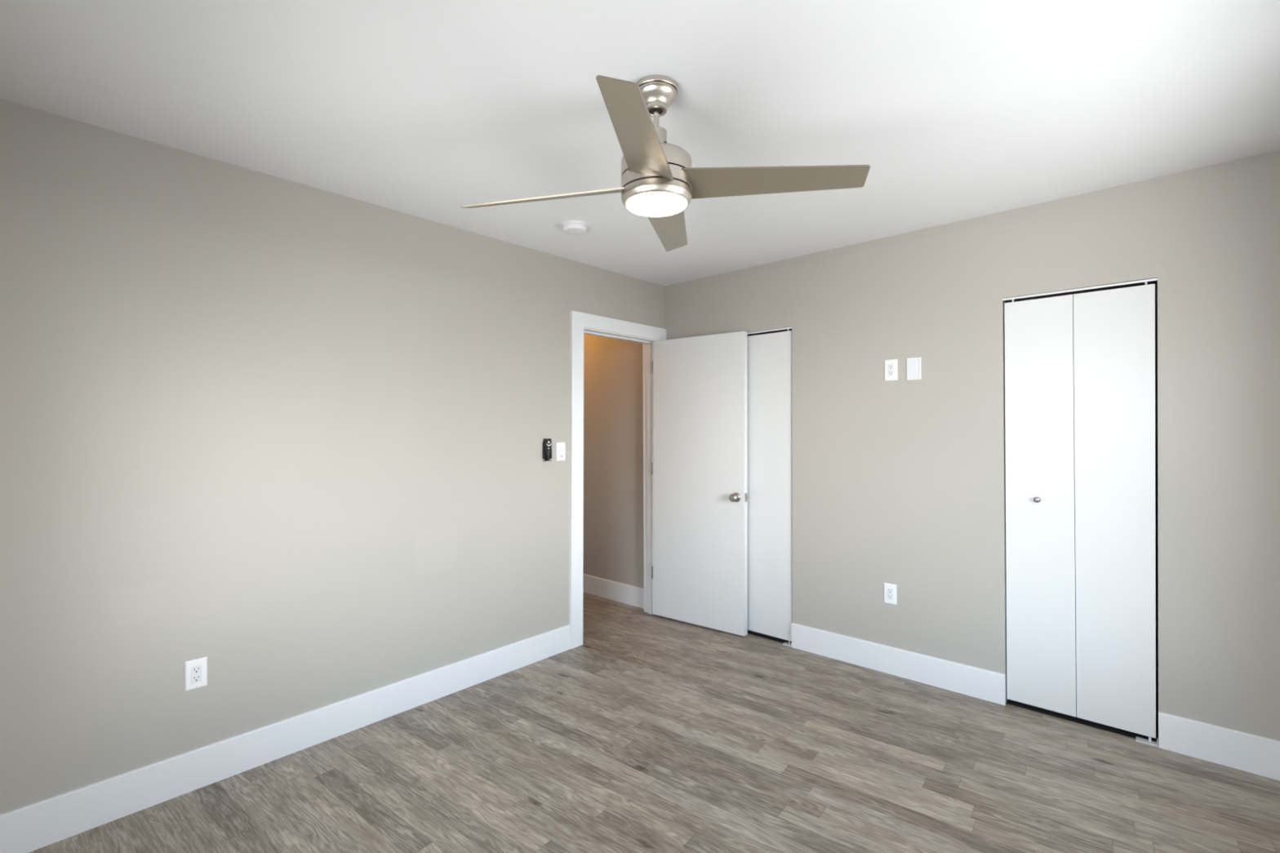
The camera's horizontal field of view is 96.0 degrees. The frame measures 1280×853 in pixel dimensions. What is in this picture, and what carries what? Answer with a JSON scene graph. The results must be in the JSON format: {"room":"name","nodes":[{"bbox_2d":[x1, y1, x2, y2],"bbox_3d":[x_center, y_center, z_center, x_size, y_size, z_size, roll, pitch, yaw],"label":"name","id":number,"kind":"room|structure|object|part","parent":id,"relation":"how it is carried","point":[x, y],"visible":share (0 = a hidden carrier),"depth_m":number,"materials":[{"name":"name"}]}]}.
{"room":"empty bedroom","nodes":[
{"label":"empty bedroom","id":0,"kind":"room"},
{"bbox_2d":[0,98,664,813],"bbox_3d":[-1.136,0.172,3.038,0.125,2.494,3.820,-1,0,42],"label":"wall","id":1,"kind":"structure","parent":0,"point":[286,435],"depth_m":2.38,"materials":[{"name":"beige paint"}]},
{"bbox_2d":[184,656,207,691],"bbox_3d":[-1.742,0.972,2.262,0.008,0.114,0.070,-1,0,42],"label":"wall outlet","id":2,"kind":"object","parent":1,"relation":"attached to","point":[195,670],"visible":1,"depth_m":2.26,"materials":[{"name":"white plastic"}]},
{"bbox_2d":[191,664,201,684],"bbox_3d":[-1.742,0.972,2.262,0.006,0.067,0.034,-1,0,42],"label":"receptacle","id":3,"kind":"object","parent":2,"relation":"attached to","point":[196,669],"depth_m":2.26,"materials":[{"name":"white plastic"}]},
{"bbox_2d":[0,624,570,852],"bbox_3d":[-1.337,1.342,2.700,0.015,0.152,2.649,-1,0,42],"label":"baseboard","id":4,"kind":"structure","parent":1,"relation":"attached to","point":[36,825],"depth_m":2.36,"materials":[{"name":"white wood"}]},
{"bbox_2d":[542,440,551,461],"bbox_3d":[-0.573,0.150,3.550,0.022,0.122,0.057,-1,0,42],"label":"cradle","id":5,"kind":"object","parent":1,"relation":"attached to","point":[544,451],"visible":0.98,"depth_m":3.53,"materials":[{"name":"black plastic"}]},
{"bbox_2d":[543,438,551,460],"bbox_3d":[-0.569,0.141,3.546,0.024,0.132,0.048,-1,0,42],"label":"remote","id":6,"kind":"object","parent":5,"relation":"in","point":[547,442],"visible":1,"depth_m":3.54,"materials":[{"name":"black plastic"}]},
{"bbox_2d":[556,442,564,461],"bbox_3d":[-0.498,0.158,3.641,0.010,0.116,0.070,-1,0,42],"label":"light switch","id":7,"kind":"object","parent":1,"relation":"attached to","point":[560,446],"visible":1,"depth_m":3.64,"materials":[{"name":"white plastic"}]},
{"bbox_2d":[568,311,666,648],"bbox_3d":[-0.176,0.338,4.089,0.156,2.163,0.968,-1,0,42],"label":"door frame","id":8,"kind":"structure","parent":1,"relation":"attached to","point":[580,323],"depth_m":3.76,"materials":[{"name":"white wood"}]},
{"bbox_3d":[-0.410,0.384,3.729,0.019,2.069,0.120,-1,0,42],"label":"casing leg","id":9,"kind":"part","parent":8,"relation":"part of","materials":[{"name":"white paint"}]},
{"bbox_2d":[0,0,1279,286],"bbox_3d":[-0.188,-1.141,2.686,5.270,0.120,4.570,-1,0,42],"label":"ceiling","id":10,"kind":"structure","parent":0,"point":[957,110],"depth_m":1.89,"materials":[{"name":"white paint"}]},
{"bbox_2d":[561,220,587,235],"bbox_3d":[-0.349,-1.058,3.085,0.141,0.040,0.141,-1,0,42],"label":"smoke detector","id":11,"kind":"object","parent":10,"relation":"attached to","point":[575,228],"visible":1,"depth_m":3.04,"materials":[{"name":"white plastic"}]},
{"bbox_2d":[461,75,870,251],"bbox_3d":[0.048,-0.892,1.846,0.977,0.388,0.963,0,0,-35],"label":"ceiling fan","id":12,"kind":"object","parent":10,"relation":"hanging from","point":[659,181],"visible":1,"depth_m":1.77,"materials":[{"name":"silver metal"}]},
{"bbox_3d":[-0.308,-0.760,1.919,0.569,0.065,0.137,0,0,11],"label":"blade","id":13,"kind":"part","parent":12,"relation":"part of","materials":[{"name":"silver metal"}]},
{"bbox_3d":[-0.018,-0.757,1.499,0.139,0.069,0.543,0,0,12],"label":"blade","id":14,"kind":"part","parent":12,"relation":"part of","materials":[{"name":"silver metal"}]},
{"bbox_2d":[626,191,687,217],"bbox_3d":[0.053,-0.706,1.847,0.196,0.016,0.196,-1,0,42],"label":"diffuser","id":15,"kind":"object","parent":12,"relation":"attached to","point":[653,204],"depth_m":1.81,"materials":[{"name":"white glass"}]},
{"bbox_3d":[0.126,-0.770,2.201,0.139,0.046,0.556,0,0,12],"label":"blade","id":16,"kind":"part","parent":12,"relation":"part of","materials":[{"name":"silver metal"}]},
{"bbox_3d":[0.408,-0.766,1.772,0.560,0.054,0.140,0,0,12],"label":"blade","id":17,"kind":"part","parent":12,"relation":"part of","materials":[{"name":"silver metal"}]},
{"bbox_2d":[27,591,1279,852],"bbox_3d":[-0.176,1.472,2.674,5.270,0.122,4.570,-1,0,42],"label":"floor","id":18,"kind":"structure","parent":0,"point":[653,733],"depth_m":2.32,"materials":[{"name":"grey wood"}]},
{"bbox_2d":[582,150,1279,740],"bbox_3d":[0.871,0.166,3.840,5.270,2.494,0.136,-1,0,42],"label":"wall","id":19,"kind":"structure","parent":0,"point":[901,482],"depth_m":3.00,"materials":[{"name":"beige paint"}]},
{"bbox_2d":[582,573,644,608],"bbox_3d":[-0.488,1.349,4.970,1.485,0.152,0.015,-1,0,42],"label":"baseboard","id":20,"kind":"structure","parent":19,"relation":"attached to","point":[625,593],"depth_m":4.71,"materials":[{"name":"white wood"}]},
{"bbox_2d":[651,331,747,635],"bbox_3d":[0.404,0.383,4.093,0.782,2.042,0.146,0,0,37],"label":"door","id":21,"kind":"structure","parent":19,"relation":"in","point":[700,464],"depth_m":4.06,"materials":[{"name":"white paint"}]},
{"bbox_3d":[0.632,0.478,3.866,0.065,0.065,0.063,0,0,37],"label":"knob","id":22,"kind":"part","parent":21,"relation":"part of","materials":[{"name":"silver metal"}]},
{"bbox_2d":[747,326,792,646],"bbox_3d":[0.725,0.387,3.948,0.717,2.055,0.048,-1,0,42],"label":"door","id":23,"kind":"structure","parent":19,"relation":"in","point":[769,355],"depth_m":3.82,"materials":[{"name":"white paint"}]},
{"bbox_2d":[884,582,897,604],"bbox_3d":[1.427,0.955,3.287,0.070,0.114,0.008,-1,0,42],"label":"wall outlet","id":24,"kind":"object","parent":19,"relation":"attached to","point":[890,589],"visible":1,"depth_m":3.28,"materials":[{"name":"white plastic"}]},
{"bbox_2d":[886,587,893,600],"bbox_3d":[1.426,0.955,3.286,0.034,0.067,0.006,-1,0,42],"label":"receptacle","id":25,"kind":"object","parent":24,"relation":"attached to","point":[889,590],"depth_m":3.29,"materials":[{"name":"white plastic"}]},
{"bbox_2d":[884,359,897,381],"bbox_3d":[1.430,-0.321,3.284,0.071,0.120,0.008,-1,0,42],"label":"wall outlet","id":26,"kind":"object","parent":19,"relation":"attached to","point":[891,366],"visible":1,"depth_m":3.28,"materials":[{"name":"white plastic"}]},
{"bbox_2d":[887,364,893,376],"bbox_3d":[1.429,-0.321,3.284,0.034,0.067,0.006,-1,0,42],"label":"receptacle","id":27,"kind":"object","parent":26,"relation":"attached to","point":[890,366],"depth_m":3.28,"materials":[{"name":"white plastic"}]},
{"bbox_2d":[791,622,1005,705],"bbox_3d":[1.409,1.332,3.299,1.172,0.152,0.015,-1,0,42],"label":"baseboard","id":28,"kind":"structure","parent":19,"relation":"attached to","point":[974,682],"depth_m":3.22,"materials":[{"name":"white wood"}]},
{"bbox_2d":[906,357,920,380],"bbox_3d":[1.521,-0.321,3.200,0.073,0.121,0.010,-1,0,42],"label":"cable plate","id":29,"kind":"object","parent":19,"relation":"attached to","point":[913,365],"visible":1,"depth_m":3.20,"materials":[{"name":"white plastic"}]},
{"bbox_2d":[1002,277,1157,746],"bbox_3d":[2.065,0.375,2.726,0.584,2.055,0.059,-1,0,42],"label":"door","id":30,"kind":"structure","parent":19,"relation":"in","point":[1080,368],"depth_m":2.71,"materials":[{"name":"white paint"}]},
{"bbox_3d":[1.942,0.358,2.818,0.027,0.027,0.031,-1,0,42],"label":"knob","id":31,"kind":"part","parent":30,"relation":"part of","materials":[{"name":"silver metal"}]},
{"bbox_3d":[1.966,0.375,2.837,0.280,2.003,0.028,-1,0,42],"label":"panel","id":32,"kind":"part","parent":30,"relation":"part of","materials":[{"name":"white paint"}]},
{"bbox_3d":[2.178,0.373,2.644,0.289,2.003,0.028,-1,0,42],"label":"panel","id":33,"kind":"part","parent":30,"relation":"part of","materials":[{"name":"white paint"}]},
{"bbox_2d":[1158,711,1279,780],"bbox_3d":[2.455,1.323,2.350,0.505,0.152,0.015,-1,0,42],"label":"baseboard","id":34,"kind":"structure","parent":19,"relation":"attached to","point":[1260,755],"depth_m":2.38,"materials":[{"name":"white wood"}]},
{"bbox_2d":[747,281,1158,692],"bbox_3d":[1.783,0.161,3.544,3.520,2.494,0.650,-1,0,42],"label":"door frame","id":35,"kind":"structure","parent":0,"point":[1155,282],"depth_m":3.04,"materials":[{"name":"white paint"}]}
]}

